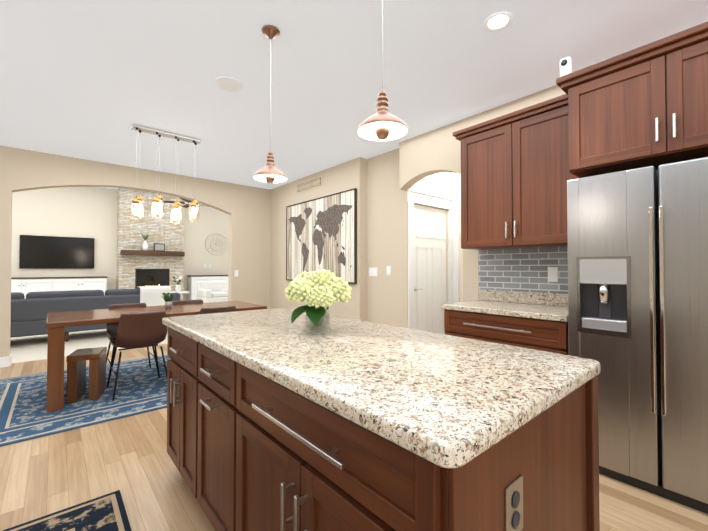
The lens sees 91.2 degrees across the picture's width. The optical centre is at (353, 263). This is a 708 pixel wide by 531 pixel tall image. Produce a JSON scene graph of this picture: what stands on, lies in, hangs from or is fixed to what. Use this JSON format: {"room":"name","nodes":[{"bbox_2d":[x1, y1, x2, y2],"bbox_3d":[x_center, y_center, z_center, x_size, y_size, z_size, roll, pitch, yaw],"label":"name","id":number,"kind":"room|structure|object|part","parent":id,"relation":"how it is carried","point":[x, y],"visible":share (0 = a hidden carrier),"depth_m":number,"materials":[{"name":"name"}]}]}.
{"room":"kitchen","nodes":[
{"label":"kitchen","id":0,"kind":"room"},
{"bbox_2d":[10,327,167,363],"bbox_3d":[-5.490,1.357,7.683,11.400,0.054,6.340,1,-1,-41],"label":"floor","id":1,"kind":"structure","parent":0,"point":[27,348],"depth_m":5.55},
{"bbox_2d":[11,276,107,298],"bbox_3d":[-8.328,0.849,8.696,3.460,0.989,0.502,1,-1,-41],"label":"media console","id":2,"kind":"object","parent":1,"relation":"on","point":[24,285],"visible":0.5,"depth_m":8.96,"materials":[{"name":"white paint"}]},
{"bbox_2d":[10,288,179,341],"bbox_3d":[-5.047,0.888,6.083,3.470,0.836,0.950,1,-1,-41],"label":"sofa","id":3,"kind":"object","parent":1,"relation":"on","point":[30,312],"visible":0.56,"depth_m":5.68,"materials":[{"name":"grey fabric"}]},
{"bbox_2d":[140,286,170,305],"bbox_3d":[-3.861,0.683,6.695,0.520,0.473,0.369,1,-1,-41],"label":"throw blanket","id":4,"kind":"object","parent":3,"relation":"on","point":[151,295],"visible":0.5,"depth_m":6.54,"materials":[{"name":"white fabric"}]},
{"bbox_2d":[116,188,183,300],"bbox_3d":[-6.181,-0.400,10.573,1.700,3.542,0.497,1,-1,-41],"label":"stone fireplace column","id":5,"kind":"structure","parent":1,"relation":"on","point":[134,271],"depth_m":10.30,"materials":[{"name":"beige stone"}]},
{"bbox_2d":[120,250,184,255],"bbox_3d":[-5.939,-0.297,10.292,1.640,0.140,0.238,1,-1,-41],"label":"mantel shelf","id":6,"kind":"object","parent":5,"relation":"attached to","point":[148,253],"visible":1,"depth_m":10.14,"materials":[{"name":"brown wood"}]},
{"bbox_2d":[141,234,148,250],"bbox_3d":[-6.113,-0.612,10.148,0.199,0.484,0.150,1,-1,-41],"label":"vase","id":7,"kind":"object","parent":6,"relation":"on","point":[144,246],"visible":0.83,"depth_m":10.11,"materials":[{"name":"white ceramic"}]},
{"bbox_2d":[154,243,164,250],"bbox_3d":[-5.846,-0.480,10.417,0.300,0.229,0.028,1,-1,-41],"label":"framed picture","id":8,"kind":"object","parent":6,"relation":"on","point":[159,247],"visible":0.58,"depth_m":10.40,"materials":[{"name":"black"}]},
{"bbox_2d":[171,291,188,293],"bbox_3d":[-4.745,1.062,9.349,0.540,0.586,0.540,1,-1,-41],"label":"side table","id":9,"kind":"object","parent":1,"relation":"on","point":[180,292],"visible":0.29,"depth_m":9.24,"materials":[{"name":"white paint"}]},
{"bbox_2d":[173,276,181,291],"bbox_3d":[-4.747,0.557,9.332,0.235,0.422,0.261,1,-1,-41],"label":"flowers","id":10,"kind":"object","parent":9,"relation":"on","point":[178,287],"visible":1,"depth_m":9.31,"materials":[{"name":"white ceramic"}]},
{"bbox_2d":[187,275,227,299],"bbox_3d":[-4.822,0.894,11.735,1.440,0.989,0.487,1,-1,-41],"label":"console","id":11,"kind":"object","parent":1,"relation":"on","point":[192,280],"visible":0.44,"depth_m":11.29,"materials":[{"name":"white paint"}]},
{"bbox_2d":[196,280,227,302],"bbox_3d":[-3.988,0.937,10.005,0.840,0.856,0.840,1,-1,-41],"label":"armchair","id":12,"kind":"object","parent":1,"relation":"on","point":[211,291],"visible":0.77,"depth_m":9.87,"materials":[{"name":"white fabric"}]},
{"bbox_2d":[11,187,228,299],"bbox_3d":[-7.416,-0.407,9.938,11.400,3.550,0.150,1,-1,-41],"label":"wall","id":13,"kind":"structure","parent":0,"point":[85,212],"depth_m":9.87,"materials":[{"name":"beige paint"}]},
{"bbox_2d":[19,235,94,268],"bbox_3d":[-7.950,-0.291,9.339,1.530,0.860,0.051,1,-1,-41],"label":"wall-mounted tv","id":14,"kind":"object","parent":13,"relation":"attached to","point":[45,252],"visible":0.96,"depth_m":9.28,"materials":[{"name":"black"}]},
{"bbox_2d":[205,233,227,254],"bbox_3d":[-4.781,-0.670,12.093,0.780,0.780,0.024,1,-1,-41],"label":"wall clock","id":15,"kind":"object","parent":13,"relation":"attached to","point":[216,244],"visible":0.98,"depth_m":12.07,"materials":[{"name":"beige metal"}]},
{"bbox_2d":[0,146,269,356],"bbox_3d":[-4.115,-0.487,4.597,7.010,3.550,0.150,1,-1,-41],"label":"wall","id":16,"kind":"structure","parent":0,"point":[246,208],"depth_m":5.41,"materials":[{"name":"beige paint"}]},
{"bbox_2d":[0,355,11,367],"bbox_3d":[-5.421,1.205,3.333,3.015,0.130,0.015,1,-1,-41],"label":"baseboard","id":17,"kind":"structure","parent":16,"relation":"attached to","point":[6,361],"depth_m":4.29,"materials":[{"name":"white paint"}]},
{"bbox_2d":[0,344,707,530],"bbox_3d":[-0.044,1.277,2.146,10.000,0.050,9.160,1,-1,-41],"label":"floor","id":18,"kind":"structure","parent":0,"point":[129,458],"depth_m":1.98,"materials":[{"name":"brown wood"}]},
{"bbox_2d":[2,490,131,530],"bbox_3d":[-1.125,1.224,0.645,1.400,0.010,2.100,1,-1,-41],"label":"kitchen rug","id":19,"kind":"object","parent":18,"relation":"on","point":[106,512],"visible":1,"depth_m":1.68,"materials":[{"name":"fabric"}]},
{"bbox_2d":[0,355,168,446],"bbox_3d":[-2.178,1.272,3.912,3.040,0.010,2.020,1,-1,-41],"label":"dining rug","id":20,"kind":"object","parent":18,"relation":"on","point":[141,386],"visible":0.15,"depth_m":3.13,"materials":[{"name":"blue fabric"}]},
{"bbox_2d":[66,347,106,403],"bbox_3d":[-2.525,1.045,3.284,0.240,0.422,0.320,0,-1,-25],"label":"bench","id":21,"kind":"object","parent":20,"relation":"on","point":[76,371],"visible":1,"depth_m":3.18,"materials":[{"name":"brown wood"}]},
{"bbox_2d":[106,303,157,376],"bbox_3d":[-2.527,0.869,3.924,0.488,0.789,0.555,1,-1,-41],"label":"dining chair","id":22,"kind":"object","parent":20,"relation":"on","point":[112,328],"visible":0.31,"depth_m":3.94,"materials":[{"name":"brown leather"}]},
{"bbox_3d":[-2.535,0.657,3.937,0.455,0.372,0.537,1,-1,-41],"label":"seat","id":23,"kind":"part","parent":22,"relation":"part of","materials":[{"name":"brown leather"}]},
{"bbox_2d":[106,311,166,400],"bbox_3d":[-2.151,0.862,3.474,0.488,0.789,0.555,1,-1,-41],"label":"dining chair","id":24,"kind":"object","parent":20,"relation":"on","point":[141,330],"visible":0.98,"depth_m":3.29,"materials":[{"name":"brown leather"}]},
{"bbox_3d":[-2.142,0.650,3.467,0.455,0.372,0.537,1,-1,-41],"label":"seat","id":25,"kind":"part","parent":24,"relation":"part of","materials":[{"name":"brown leather"}]},
{"bbox_2d":[46,301,266,412],"bbox_3d":[-2.109,0.889,3.884,2.000,0.752,0.920,1,-1,-41],"label":"dining table","id":26,"kind":"object","parent":20,"relation":"on","point":[57,323],"visible":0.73,"depth_m":3.09,"materials":[{"name":"brown wood"}]},
{"bbox_2d":[162,292,174,307],"bbox_3d":[-2.141,0.426,4.003,0.148,0.176,0.143,1,-1,-41],"label":"potted plant","id":27,"kind":"object","parent":26,"relation":"on","point":[168,301],"visible":1,"depth_m":3.98,"materials":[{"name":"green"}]},
{"bbox_2d":[169,300,202,357],"bbox_3d":[-2.019,0.876,4.376,0.488,0.789,0.555,1,-1,-44],"label":"dining chair","id":28,"kind":"object","parent":20,"relation":"on","point":[186,302],"visible":0.15,"depth_m":4.56,"materials":[{"name":"brown leather"}]},
{"bbox_3d":[-2.028,0.664,4.388,0.455,0.372,0.537,1,-1,-44],"label":"seat","id":29,"kind":"part","parent":28,"relation":"part of","materials":[{"name":"brown leather"}]},
{"bbox_2d":[199,306,236,313],"bbox_3d":[-1.600,0.869,3.936,0.488,0.789,0.555,1,-1,-37],"label":"dining chair","id":30,"kind":"object","parent":20,"relation":"on","point":[217,310],"visible":0.17,"depth_m":3.71,"materials":[{"name":"brown leather"}]},
{"bbox_2d":[163,324,599,530],"bbox_3d":[-0.187,0.804,1.601,0.859,0.880,2.010,1,-1,-41],"label":"kitchen island","id":31,"kind":"object","parent":18,"relation":"on","point":[278,419],"depth_m":0.96,"materials":[{"name":"brown wood"}]},
{"bbox_2d":[162,308,600,467],"bbox_3d":[-0.186,0.344,1.628,0.860,0.040,2.060,1,-1,-41],"label":"island countertop","id":32,"kind":"structure","parent":31,"relation":"on","point":[446,397],"depth_m":1.01,"materials":[{"name":"beige stone"}]},
{"bbox_2d":[285,269,351,331],"bbox_3d":[-0.180,0.175,1.681,0.320,0.297,0.302,1,-1,-41],"label":"flower vase","id":33,"kind":"object","parent":32,"relation":"on","point":[320,289],"visible":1,"depth_m":1.61,"materials":[{"name":"clear glass"}]},
{"bbox_2d":[441,290,568,354],"bbox_3d":[1.285,0.754,2.786,0.656,1.015,0.967,1,-1,-41],"label":"base cabinet","id":34,"kind":"object","parent":18,"relation":"on","point":[534,320],"visible":0.33,"depth_m":2.64,"materials":[{"name":"brown wood"}]},
{"bbox_2d":[567,157,707,513],"bbox_3d":[1.891,0.363,2.041,0.707,1.775,0.920,1,-1,-41],"label":"refrigerator","id":35,"kind":"object","parent":18,"relation":"on","point":[638,284],"visible":0.96,"depth_m":1.89,"materials":[{"name":"grey metal"}]},
{"bbox_2d":[0,0,707,189],"bbox_3d":[0.001,-1.539,2.135,10.000,0.100,9.020,1,-1,-41],"label":"ceiling","id":36,"kind":"structure","parent":0,"point":[93,80],"depth_m":2.62,"materials":[{"name":"white paint"}]},
{"bbox_2d":[130,124,201,223],"bbox_3d":[-2.096,-0.955,3.896,0.706,1.014,0.164,1,-1,-41],"label":"dining chandelier","id":37,"kind":"object","parent":36,"relation":"hanging from","point":[158,207],"visible":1,"depth_m":3.87,"materials":[{"name":"glass"}]},
{"bbox_2d":[214,77,242,91],"bbox_3d":[-1.031,-1.473,2.855,0.220,0.008,0.220,1,-1,-41],"label":"ceiling speaker","id":38,"kind":"object","parent":36,"relation":"attached to","point":[229,84],"visible":1,"depth_m":2.85,"materials":[{"name":"white plastic"}]},
{"bbox_2d":[253,25,286,182],"bbox_3d":[-0.532,-0.997,2.209,0.208,0.980,0.208,1,-1,-41],"label":"pendant light","id":39,"kind":"object","parent":36,"relation":"hanging from","point":[269,173],"visible":1,"depth_m":2.19,"materials":[{"name":"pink metal"}]},
{"bbox_2d":[358,0,407,140],"bbox_3d":[0.119,-1.008,1.456,0.208,0.980,0.208,1,-1,-41],"label":"pendant light","id":40,"kind":"object","parent":36,"relation":"hanging from","point":[382,124],"visible":1,"depth_m":1.44,"materials":[{"name":"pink metal"}]},
{"bbox_2d":[483,11,512,31],"bbox_3d":[0.887,-1.485,2.134,0.170,0.006,0.170,1,-1,-41],"label":"recessed light","id":41,"kind":"object","parent":36,"relation":"in","point":[495,22],"visible":1,"depth_m":2.13,"materials":[{"name":"white plastic"}]},
{"bbox_2d":[270,85,565,327],"bbox_3d":[1.365,-0.099,3.412,0.260,2.740,8.800,1,-1,-41],"label":"wall","id":42,"kind":"structure","parent":0,"point":[383,183],"depth_m":4.55,"materials":[{"name":"beige paint"}]},
{"bbox_2d":[296,176,321,193],"bbox_3d":[-0.746,-1.278,5.663,0.012,0.165,0.740,1,-1,-41],"label":"air vent","id":43,"kind":"object","parent":42,"relation":"in","point":[313,183],"visible":1,"depth_m":5.63,"materials":[{"name":"beige metal"}]},
{"bbox_2d":[286,188,356,283],"bbox_3d":[-0.579,-0.364,5.436,0.037,1.306,1.856,1,-1,-41],"label":"wall art","id":44,"kind":"object","parent":42,"relation":"attached to","point":[321,233],"visible":0.98,"depth_m":5.27,"materials":[{"name":"brown"}]},
{"bbox_2d":[369,268,376,275],"bbox_3d":[0.257,0.115,4.698,0.008,0.116,0.160,1,-1,-41],"label":"switch plate","id":45,"kind":"object","parent":42,"relation":"attached to","point":[372,271],"depth_m":4.69,"materials":[{"name":"white plastic"}]},
{"bbox_2d":[386,266,390,274],"bbox_3d":[0.447,0.092,4.479,0.008,0.116,0.075,1,-1,-41],"label":"switch plate","id":46,"kind":"object","parent":42,"relation":"attached to","point":[388,268],"depth_m":4.47,"materials":[{"name":"white plastic"}]},
{"bbox_2d":[453,94,578,249],"bbox_3d":[1.373,-0.669,2.908,0.391,1.065,1.005,1,-1,-41],"label":"upper cabinet","id":47,"kind":"object","parent":42,"relation":"attached to","point":[516,175],"visible":0.69,"depth_m":2.75,"materials":[{"name":"brown wood"}]},
{"bbox_2d":[478,246,567,293],"bbox_3d":[1.531,0.057,3.009,0.011,0.384,0.967,1,-1,-41],"label":"tile backsplash","id":48,"kind":"structure","parent":42,"relation":"attached to","point":[520,269],"depth_m":3.05,"materials":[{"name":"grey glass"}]},
{"bbox_2d":[548,267,557,281],"bbox_3d":[1.642,0.092,2.865,0.006,0.120,0.075,1,-1,-41],"label":"outlet","id":49,"kind":"object","parent":48,"relation":"attached to","point":[552,274],"visible":1,"depth_m":2.86,"materials":[{"name":"white plastic"}]},
{"bbox_2d":[556,21,707,177],"bbox_3d":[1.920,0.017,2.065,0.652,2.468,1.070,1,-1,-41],"label":"upper cabinet","id":50,"kind":"object","parent":42,"relation":"attached to","point":[646,105],"visible":0.98,"depth_m":1.99,"materials":[{"name":"brown wood"}]},
{"bbox_2d":[560,57,571,76],"bbox_3d":[1.385,-1.278,2.270,0.060,0.125,0.060,1,-1,-41],"label":"security camera","id":51,"kind":"object","parent":50,"relation":"on","point":[565,66],"visible":0.75,"depth_m":2.25,"materials":[{"name":"white plastic"}]},
{"bbox_2d":[412,172,451,303],"bbox_3d":[1.012,-0.081,4.646,0.860,2.740,0.130,1,-1,-41],"label":"wall","id":52,"kind":"structure","parent":0,"point":[446,184],"depth_m":4.73,"materials":[{"name":"beige paint"}]},
{"bbox_2d":[414,204,445,333],"bbox_3d":[1.006,0.264,4.578,0.752,2.024,0.098,1,-1,-41],"label":"pantry door","id":53,"kind":"structure","parent":52,"relation":"in","point":[429,261],"depth_m":4.59,"materials":[{"name":"white paint"}]},
{"bbox_2d":[407,189,458,328],"bbox_3d":[1.056,0.190,4.522,1.010,2.195,0.110,1,-1,-41],"label":"door frame","id":54,"kind":"structure","parent":52,"relation":"attached to","point":[451,205],"depth_m":4.70,"materials":[{"name":"white paint"}]},
{"bbox_2d":[452,172,462,301],"bbox_3d":[1.671,-0.081,4.647,0.140,2.740,0.970,1,-1,-41],"label":"wall","id":55,"kind":"structure","parent":0,"point":[456,177],"depth_m":4.81,"materials":[{"name":"beige paint"}]},
{"bbox_3d":[-5.444,-2.266,7.684,11.400,0.100,6.480,1,-1,-41],"label":"ceiling","id":56,"kind":"structure","parent":0,"visible":0},
{"bbox_2d":[160,198,208,207],"bbox_3d":[-4.022,-1.797,8.622,1.406,0.810,1.353,1,-1,-41],"label":"ceiling fan","id":57,"kind":"object","parent":56,"relation":"hanging from","point":[186,205],"visible":0.33,"depth_m":8.39,"materials":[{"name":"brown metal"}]}
]}

